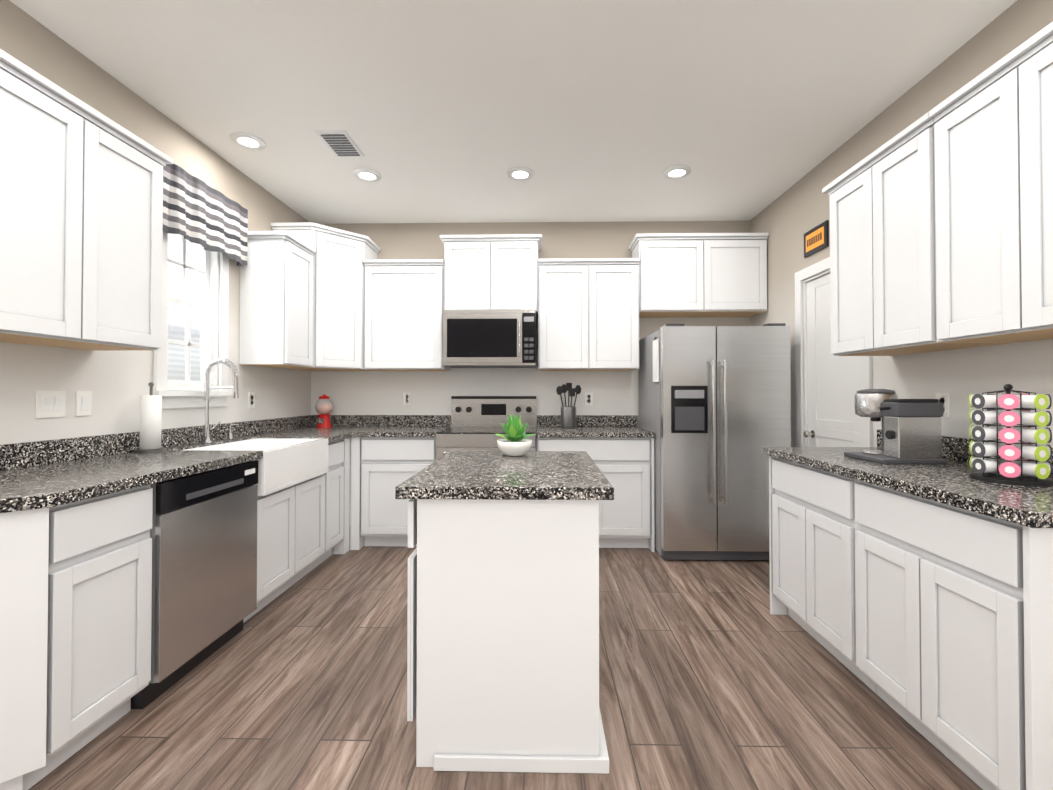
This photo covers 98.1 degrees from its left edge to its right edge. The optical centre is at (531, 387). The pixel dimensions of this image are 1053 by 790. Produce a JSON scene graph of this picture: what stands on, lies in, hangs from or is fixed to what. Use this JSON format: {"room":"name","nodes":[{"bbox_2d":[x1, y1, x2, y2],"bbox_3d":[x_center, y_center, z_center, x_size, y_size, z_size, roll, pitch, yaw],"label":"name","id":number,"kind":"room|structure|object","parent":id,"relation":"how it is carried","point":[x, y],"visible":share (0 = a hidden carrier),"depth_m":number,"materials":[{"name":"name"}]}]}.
{"room":"kitchen","nodes":[
{"label":"kitchen","id":0,"kind":"room"},
{"bbox_2d":[0,0,310,444],"bbox_3d":[-2.159,-0.164,0.791,0.120,2.780,6.828,0,-1,1],"label":"wall","id":1,"kind":"structure","parent":0,"point":[116,383],"depth_m":2.28,"materials":[{"name":"paint"}]},
{"bbox_2d":[35,391,65,417],"bbox_3d":[-2.069,0.071,1.969,0.011,0.115,0.116,0,-1,1],"label":"light switch","id":2,"kind":"object","parent":1,"relation":"attached to","point":[49,404],"visible":1,"depth_m":1.96,"materials":[{"name":"white plastic"}]},
{"bbox_2d":[75,391,91,415],"bbox_3d":[-2.066,0.072,2.110,0.011,0.115,0.070,0,-1,1],"label":"light switch","id":3,"kind":"object","parent":1,"relation":"attached to","point":[83,407],"visible":1,"depth_m":2.10,"materials":[{"name":"white plastic"}]},
{"bbox_2d":[0,49,172,350],"bbox_3d":[-1.906,-0.643,1.783,0.342,0.928,0.834,0,-1,1],"label":"upper cabinet","id":4,"kind":"object","parent":1,"relation":"attached to","point":[81,210],"visible":1,"depth_m":1.75,"materials":[{"name":"white wood"}]},
{"bbox_2d":[153,232,231,408],"bbox_3d":[-2.085,-0.482,2.780,0.150,1.205,0.610,0,-1,1],"label":"window","id":5,"kind":"structure","parent":1,"relation":"in","point":[213,308],"depth_m":2.85,"materials":[{"name":"white"}]},
{"bbox_2d":[163,163,247,265],"bbox_3d":[-2.011,-1.042,2.694,0.094,0.398,0.954,0,-1,1],"label":"valance","id":6,"kind":"object","parent":1,"relation":"attached to","point":[202,213],"visible":0.69,"depth_m":2.74,"materials":[{"name":"fabric"}]},
{"bbox_2d":[248,392,254,407],"bbox_3d":[-2.044,0.092,3.332,0.008,0.115,0.070,0,-1,1],"label":"electrical outlet","id":7,"kind":"object","parent":1,"relation":"attached to","point":[251,399],"visible":1,"depth_m":3.33,"materials":[{"name":"white plastic"}]},
{"bbox_2d":[239,234,310,369],"bbox_3d":[-1.881,-0.612,3.398,0.330,0.899,0.388,0,-1,1],"label":"upper cabinet","id":8,"kind":"object","parent":1,"relation":"attached to","point":[275,282],"depth_m":3.21,"materials":[{"name":"white wood"}]},
{"bbox_2d":[28,546,982,789],"bbox_3d":[-0.094,1.286,0.734,4.250,0.120,7.068,0,-1,1],"label":"floor","id":9,"kind":"structure","parent":0,"point":[715,675],"depth_m":1.77,"materials":[{"name":"brown wood"}]},
{"bbox_2d":[0,508,47,789],"bbox_3d":[-1.775,0.792,1.100,0.630,0.874,0.701,0,-1,1],"label":"base cabinet","id":10,"kind":"object","parent":9,"relation":"on","point":[23,534],"depth_m":1.34,"materials":[{"name":"white wood"}]},
{"bbox_2d":[48,484,152,773],"bbox_3d":[-1.766,0.798,1.570,0.630,0.874,0.381,0,-1,1],"label":"base cabinet","id":11,"kind":"object","parent":9,"relation":"on","point":[75,618],"depth_m":1.53,"materials":[{"name":"white wood"}]},
{"bbox_2d":[131,461,257,708],"bbox_3d":[-1.732,0.807,2.066,0.624,0.867,0.603,0,-1,1],"label":"dishwasher","id":12,"kind":"object","parent":9,"relation":"on","point":[203,533],"visible":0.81,"depth_m":1.96,"materials":[{"name":"grey metal"}]},
{"bbox_2d":[243,481,303,622],"bbox_3d":[-1.746,0.910,2.597,0.630,0.674,0.453,0,-1,1],"label":"base cabinet","id":13,"kind":"object","parent":9,"relation":"on","point":[280,513],"depth_m":2.61,"materials":[{"name":"white wood"}]},
{"bbox_2d":[253,438,347,553],"bbox_3d":[-1.733,0.818,3.271,0.630,0.874,0.372,0,-1,1],"label":"base cabinet","id":14,"kind":"object","parent":9,"relation":"on","point":[337,450],"depth_m":3.38,"materials":[{"name":"white wood"}]},
{"bbox_2d":[304,469,335,575],"bbox_3d":[-1.739,0.915,2.966,0.630,0.674,0.525,0,-1,1],"label":"base cabinet","id":15,"kind":"object","parent":9,"relation":"on","point":[318,489],"depth_m":3.06,"materials":[{"name":"white wood"}]},
{"bbox_2d":[348,437,436,550],"bbox_3d":[-1.071,0.825,3.856,0.670,0.874,0.630,0,-1,1],"label":"base cabinet","id":16,"kind":"object","parent":9,"relation":"on","point":[376,465],"depth_m":3.55,"materials":[{"name":"white wood"}]},
{"bbox_2d":[0,415,351,512],"bbox_3d":[-1.733,0.300,2.459,0.660,0.140,3.459,0,-1,1],"label":"countertop","id":17,"kind":"structure","parent":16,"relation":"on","point":[45,474],"depth_m":1.97,"materials":[{"name":"stone"}]},
{"bbox_2d":[134,382,166,452],"bbox_3d":[-1.968,0.150,2.360,0.130,0.357,0.130,0,-1,1],"label":"paper towel holder","id":18,"kind":"object","parent":17,"relation":"on","point":[150,419],"visible":1,"depth_m":2.33,"materials":[{"name":"white paper"}]},
{"bbox_2d":[201,358,238,442],"bbox_3d":[-1.885,0.076,2.803,0.221,0.515,0.131,0,-1,1],"label":"faucet","id":19,"kind":"object","parent":17,"relation":"on","point":[207,428],"visible":1,"depth_m":2.76,"materials":[{"name":"silver metal"}]},
{"bbox_2d":[227,424,238,439],"bbox_3d":[-1.945,0.285,2.974,0.074,0.101,0.036,0,-1,1],"label":"soap dispenser","id":20,"kind":"object","parent":17,"relation":"on","point":[229,435],"visible":1,"depth_m":2.97,"materials":[{"name":"silver metal"}]},
{"bbox_2d":[184,438,327,495],"bbox_3d":[-1.653,0.457,2.767,0.509,0.230,0.721,0,-1,1],"label":"farmhouse sink","id":21,"kind":"object","parent":17,"relation":"in","point":[283,463],"visible":0.46,"depth_m":2.76,"materials":[{"name":"white ceramic"}]},
{"bbox_2d":[315,394,332,427],"bbox_3d":[-1.816,0.203,3.995,0.150,0.290,0.150,0,-1,1],"label":"machine","id":22,"kind":"object","parent":17,"relation":"on","point":[323,409],"visible":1,"depth_m":3.95,"materials":[{"name":"red plastic"}]},
{"bbox_2d":[352,415,450,436],"bbox_3d":[-1.311,0.317,3.846,1.151,0.140,0.669,0,-1,1],"label":"countertop","id":23,"kind":"structure","parent":16,"relation":"on","point":[362,425],"depth_m":4.15,"materials":[{"name":"stone"}]},
{"bbox_2d":[436,396,535,460],"bbox_3d":[-0.350,0.667,3.794,0.764,1.189,0.713,0,-1,1],"label":"range","id":24,"kind":"object","parent":9,"relation":"on","point":[476,422],"visible":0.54,"depth_m":4.10,"materials":[{"name":"silver metal"}]},
{"bbox_2d":[407,499,608,773],"bbox_3d":[-0.076,0.802,1.903,0.664,0.874,0.864,0,-1,1],"label":"kitchen island","id":25,"kind":"object","parent":9,"relation":"on","point":[503,636],"visible":0.88,"depth_m":1.49,"materials":[{"name":"white wood"}]},
{"bbox_2d":[395,451,613,499],"bbox_3d":[-0.080,0.344,1.921,0.702,0.040,0.920,0,-1,1],"label":"island countertop","id":26,"kind":"structure","parent":25,"relation":"on","point":[529,475],"depth_m":1.61,"materials":[{"name":"stone"}]},
{"bbox_2d":[495,414,533,455],"bbox_3d":[-0.082,0.227,2.213,0.206,0.200,0.206,0,-1,1],"label":"potted plant","id":27,"kind":"object","parent":26,"relation":"on","point":[515,442],"visible":1,"depth_m":2.17,"materials":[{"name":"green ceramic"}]},
{"bbox_2d":[537,438,654,551],"bbox_3d":[0.493,0.825,3.825,0.904,0.874,0.630,0,-1,1],"label":"base cabinet","id":28,"kind":"object","parent":9,"relation":"on","point":[625,466],"visible":0.54,"depth_m":3.51,"materials":[{"name":"white wood"}]},
{"bbox_2d":[536,415,654,437],"bbox_3d":[0.493,0.317,3.819,0.908,0.140,0.654,0,-1,1],"label":"countertop","id":29,"kind":"structure","parent":28,"relation":"on","point":[603,426],"depth_m":3.89,"materials":[{"name":"stone"}]},
{"bbox_2d":[556,383,580,428],"bbox_3d":[0.317,0.152,3.934,0.215,0.390,0.132,0,-1,1],"label":"utensil crock","id":30,"kind":"object","parent":29,"relation":"on","point":[568,416],"visible":1,"depth_m":3.90,"materials":[{"name":"silver metal"}]},
{"bbox_2d":[638,323,790,559],"bbox_3d":[1.407,0.400,3.656,0.914,1.719,0.887,0,-1,1],"label":"fridge","id":31,"kind":"object","parent":9,"relation":"on","point":[715,409],"visible":0.96,"depth_m":3.28,"materials":[{"name":"grey metal"}]},
{"bbox_2d":[653,337,658,381],"bbox_3d":[0.934,-0.212,3.461,0.017,0.340,0.150,0,-1,1],"label":"paper","id":32,"kind":"object","parent":31,"relation":"hanging from","point":[656,360],"visible":1,"depth_m":3.45,"materials":[{"name":"white paper"}]},
{"bbox_2d":[769,456,836,657],"bbox_3d":[1.622,0.805,2.151,0.630,0.874,0.749,0,-1,1],"label":"base cabinet","id":33,"kind":"object","parent":9,"relation":"on","point":[803,581],"depth_m":2.21,"materials":[{"name":"white wood"}]},
{"bbox_2d":[762,429,1052,527],"bbox_3d":[1.603,0.293,1.852,0.654,0.140,1.413,0,-1,1],"label":"countertop","id":34,"kind":"structure","parent":33,"relation":"on","point":[952,483],"depth_m":1.61,"materials":[{"name":"stone"}]},
{"bbox_2d":[844,389,947,463],"bbox_3d":[1.622,0.165,2.060,0.270,0.320,0.260,0,-1,1],"label":"coffee maker","id":35,"kind":"object","parent":34,"relation":"on","point":[911,431],"visible":1,"depth_m":1.94,"materials":[{"name":"grey metal"}]},
{"bbox_2d":[969,384,1052,486],"bbox_3d":[1.637,0.153,1.570,0.200,0.332,0.200,0,-1,1],"label":"carousel","id":36,"kind":"object","parent":34,"relation":"on","point":[1012,468],"visible":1,"depth_m":1.51,"materials":[{"name":"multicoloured plastic"}]},
{"bbox_2d":[833,473,1052,789],"bbox_3d":[1.610,0.798,1.546,0.630,0.874,0.749,0,-1,1],"label":"base cabinet","id":37,"kind":"object","parent":9,"relation":"on","point":[931,621],"depth_m":1.41,"materials":[{"name":"white wood"}]},
{"bbox_2d":[10,0,1016,223],"bbox_3d":[-0.094,-1.614,0.768,4.250,0.120,7.068,0,-1,1],"label":"ceiling","id":38,"kind":"structure","parent":0,"point":[446,111],"depth_m":2.35,"materials":[{"name":"white paint"}]},
{"bbox_2d":[230,132,265,150],"bbox_3d":[-1.756,-1.523,2.830,0.190,0.012,0.190,0,-1,1],"label":"recessed light","id":39,"kind":"object","parent":38,"relation":"in","point":[247,141],"visible":1,"depth_m":2.82,"materials":[{"name":"white"}]},
{"bbox_2d":[315,130,363,156],"bbox_3d":[-1.199,-1.524,2.862,0.180,0.010,0.290,0,-1,1],"label":"ceiling vent","id":40,"kind":"object","parent":38,"relation":"in","point":[339,143],"visible":1,"depth_m":2.84,"materials":[{"name":"white metal"}]},
{"bbox_2d":[353,168,380,181],"bbox_3d":[-1.178,-1.518,3.272,0.190,0.012,0.190,0,-1,1],"label":"recessed light","id":41,"kind":"object","parent":38,"relation":"in","point":[365,175],"visible":1,"depth_m":3.26,"materials":[{"name":"white"}]},
{"bbox_2d":[507,167,533,180],"bbox_3d":[-0.083,-1.518,3.250,0.190,0.012,0.190,0,-1,1],"label":"recessed light","id":42,"kind":"object","parent":38,"relation":"in","point":[520,173],"visible":0.98,"depth_m":3.24,"materials":[{"name":"white"}]},
{"bbox_2d":[663,165,690,179],"bbox_3d":[1.024,-1.518,3.229,0.190,0.012,0.190,0,-1,1],"label":"recessed light","id":43,"kind":"object","parent":38,"relation":"in","point":[676,172],"visible":0.98,"depth_m":3.23,"materials":[{"name":"white"}]},
{"bbox_2d":[311,221,750,450],"bbox_3d":[-0.027,-0.122,4.224,4.250,2.780,0.120,0,-1,1],"label":"wall","id":44,"kind":"structure","parent":0,"point":[382,392],"depth_m":4.17,"materials":[{"name":"paint"}]},
{"bbox_2d":[263,222,386,370],"bbox_3d":[-1.697,-0.710,3.861,0.681,1.105,0.681,0,-1,1],"label":"upper cabinet","id":45,"kind":"object","parent":44,"relation":"attached to","point":[315,297],"depth_m":3.73,"materials":[{"name":"white wood"}]},
{"bbox_2d":[403,393,410,404],"bbox_3d":[-1.140,0.102,4.178,0.070,0.115,0.008,0,-1,1],"label":"electrical outlet","id":46,"kind":"object","parent":44,"relation":"attached to","point":[406,398],"visible":1,"depth_m":4.18,"materials":[{"name":"white plastic"}]},
{"bbox_2d":[371,262,450,370],"bbox_3d":[-1.083,-0.605,4.023,0.677,0.899,0.330,0,-1,1],"label":"upper cabinet","id":47,"kind":"object","parent":44,"relation":"attached to","point":[407,297],"depth_m":3.87,"materials":[{"name":"white wood"}]},
{"bbox_2d":[443,234,498,309],"bbox_3d":[-0.514,-0.951,4.016,0.458,0.620,0.330,0,-1,1],"label":"upper cabinet","id":48,"kind":"object","parent":44,"relation":"attached to","point":[470,262],"depth_m":3.86,"materials":[{"name":"white wood"}]},
{"bbox_2d":[443,309,535,367],"bbox_3d":[-0.347,-0.409,3.932,0.760,0.456,0.475,0,-1,1],"label":"microwave","id":49,"kind":"object","parent":48,"relation":"attached to","point":[496,338],"visible":1,"depth_m":3.73,"materials":[{"name":"grey metal"}]},
{"bbox_2d":[499,234,538,313],"bbox_3d":[-0.176,-0.951,4.010,0.459,0.620,0.330,0,-1,1],"label":"upper cabinet","id":50,"kind":"object","parent":44,"relation":"attached to","point":[518,253],"depth_m":3.85,"materials":[{"name":"white wood"}]},
{"bbox_2d":[536,258,598,370],"bbox_3d":[0.298,-0.605,3.996,0.484,0.899,0.330,0,-1,1],"label":"upper cabinet","id":51,"kind":"object","parent":44,"relation":"attached to","point":[568,316],"depth_m":3.84,"materials":[{"name":"white wood"}]},
{"bbox_2d":[585,393,592,404],"bbox_3d":[0.517,0.102,4.146,0.070,0.115,0.008,0,-1,1],"label":"electrical outlet","id":52,"kind":"object","parent":44,"relation":"attached to","point":[588,398],"visible":1,"depth_m":4.14,"materials":[{"name":"white plastic"}]},
{"bbox_2d":[595,258,642,370],"bbox_3d":[0.662,-0.605,3.989,0.484,0.899,0.330,0,-1,1],"label":"upper cabinet","id":53,"kind":"object","parent":44,"relation":"attached to","point":[620,279],"depth_m":3.83,"materials":[{"name":"white wood"}]},
{"bbox_2d":[631,234,714,317],"bbox_3d":[1.202,-0.951,3.983,0.592,0.620,0.330,0,-1,1],"label":"upper cabinet","id":54,"kind":"object","parent":44,"relation":"attached to","point":[679,269],"depth_m":3.83,"materials":[{"name":"white wood"}]},
{"bbox_2d":[707,234,768,316],"bbox_3d":[1.674,-0.951,3.974,0.592,0.620,0.330,0,-1,1],"label":"upper cabinet","id":55,"kind":"object","parent":44,"relation":"attached to","point":[740,259],"depth_m":3.82,"materials":[{"name":"white wood"}]},
{"bbox_2d":[750,0,1052,447],"bbox_3d":[1.971,-0.164,0.711,0.120,2.780,6.828,0,-1,1],"label":"wall","id":56,"kind":"structure","parent":0,"point":[789,218],"depth_m":2.27,"materials":[{"name":"paint"}]},
{"bbox_2d":[804,220,828,257],"bbox_3d":[1.947,-1.016,3.138,0.017,0.170,0.260,0,-1,1],"label":"sign","id":57,"kind":"object","parent":56,"relation":"attached to","point":[816,238],"visible":0.98,"depth_m":3.11,"materials":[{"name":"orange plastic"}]},
{"bbox_2d":[803,273,860,446],"bbox_3d":[1.955,0.244,2.988,0.103,2.001,0.568,0,-1,1],"label":"door","id":58,"kind":"structure","parent":56,"relation":"in","point":[833,388],"depth_m":3.06,"materials":[{"name":"white wood"}]},
{"bbox_2d":[795,257,872,446],"bbox_3d":[1.995,0.200,2.988,0.120,2.104,0.760,0,-1,1],"label":"door frame","id":59,"kind":"structure","parent":56,"relation":"attached to","point":[821,266],"depth_m":3.29,"materials":[{"name":"white wood"}]},
{"bbox_2d":[822,166,905,355],"bbox_3d":[1.774,-0.626,2.288,0.330,0.900,0.389,0,-1,1],"label":"upper cabinet","id":60,"kind":"object","parent":56,"relation":"attached to","point":[843,198],"depth_m":2.37,"materials":[{"name":"white wood"}]},
{"bbox_2d":[858,130,980,353],"bbox_3d":[1.768,-0.629,1.983,0.330,0.900,0.461,0,-1,1],"label":"upper cabinet","id":61,"kind":"object","parent":56,"relation":"attached to","point":[885,288],"depth_m":2.09,"materials":[{"name":"white wood"}]},
{"bbox_2d":[936,393,949,417],"bbox_3d":[1.933,0.083,2.152,0.008,0.115,0.070,0,-1,1],"label":"electrical outlet","id":62,"kind":"object","parent":56,"relation":"attached to","point":[944,398],"visible":0.56,"depth_m":2.13,"materials":[{"name":"white plastic"}]},
{"bbox_2d":[910,70,1052,349],"bbox_3d":[1.762,-0.633,1.662,0.330,0.900,0.460,0,-1,1],"label":"upper cabinet","id":63,"kind":"object","parent":56,"relation":"attached to","point":[941,226],"depth_m":1.74,"materials":[{"name":"white wood"}]},
{"bbox_2d":[990,26,1052,337],"bbox_3d":[1.755,-0.637,1.322,0.330,0.900,0.461,0,-1,1],"label":"upper cabinet","id":64,"kind":"object","parent":56,"relation":"attached to","point":[1021,85],"depth_m":1.48,"materials":[{"name":"white wood"}]},
{"label":"outside","id":65,"kind":"structure","parent":0,"visible":0},
{"bbox_2d":[167,233,200,380],"bbox_3d":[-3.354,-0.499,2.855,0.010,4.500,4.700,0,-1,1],"label":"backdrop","id":66,"kind":"structure","parent":65,"point":[175,360],"depth_m":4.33,"materials":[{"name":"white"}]}
]}

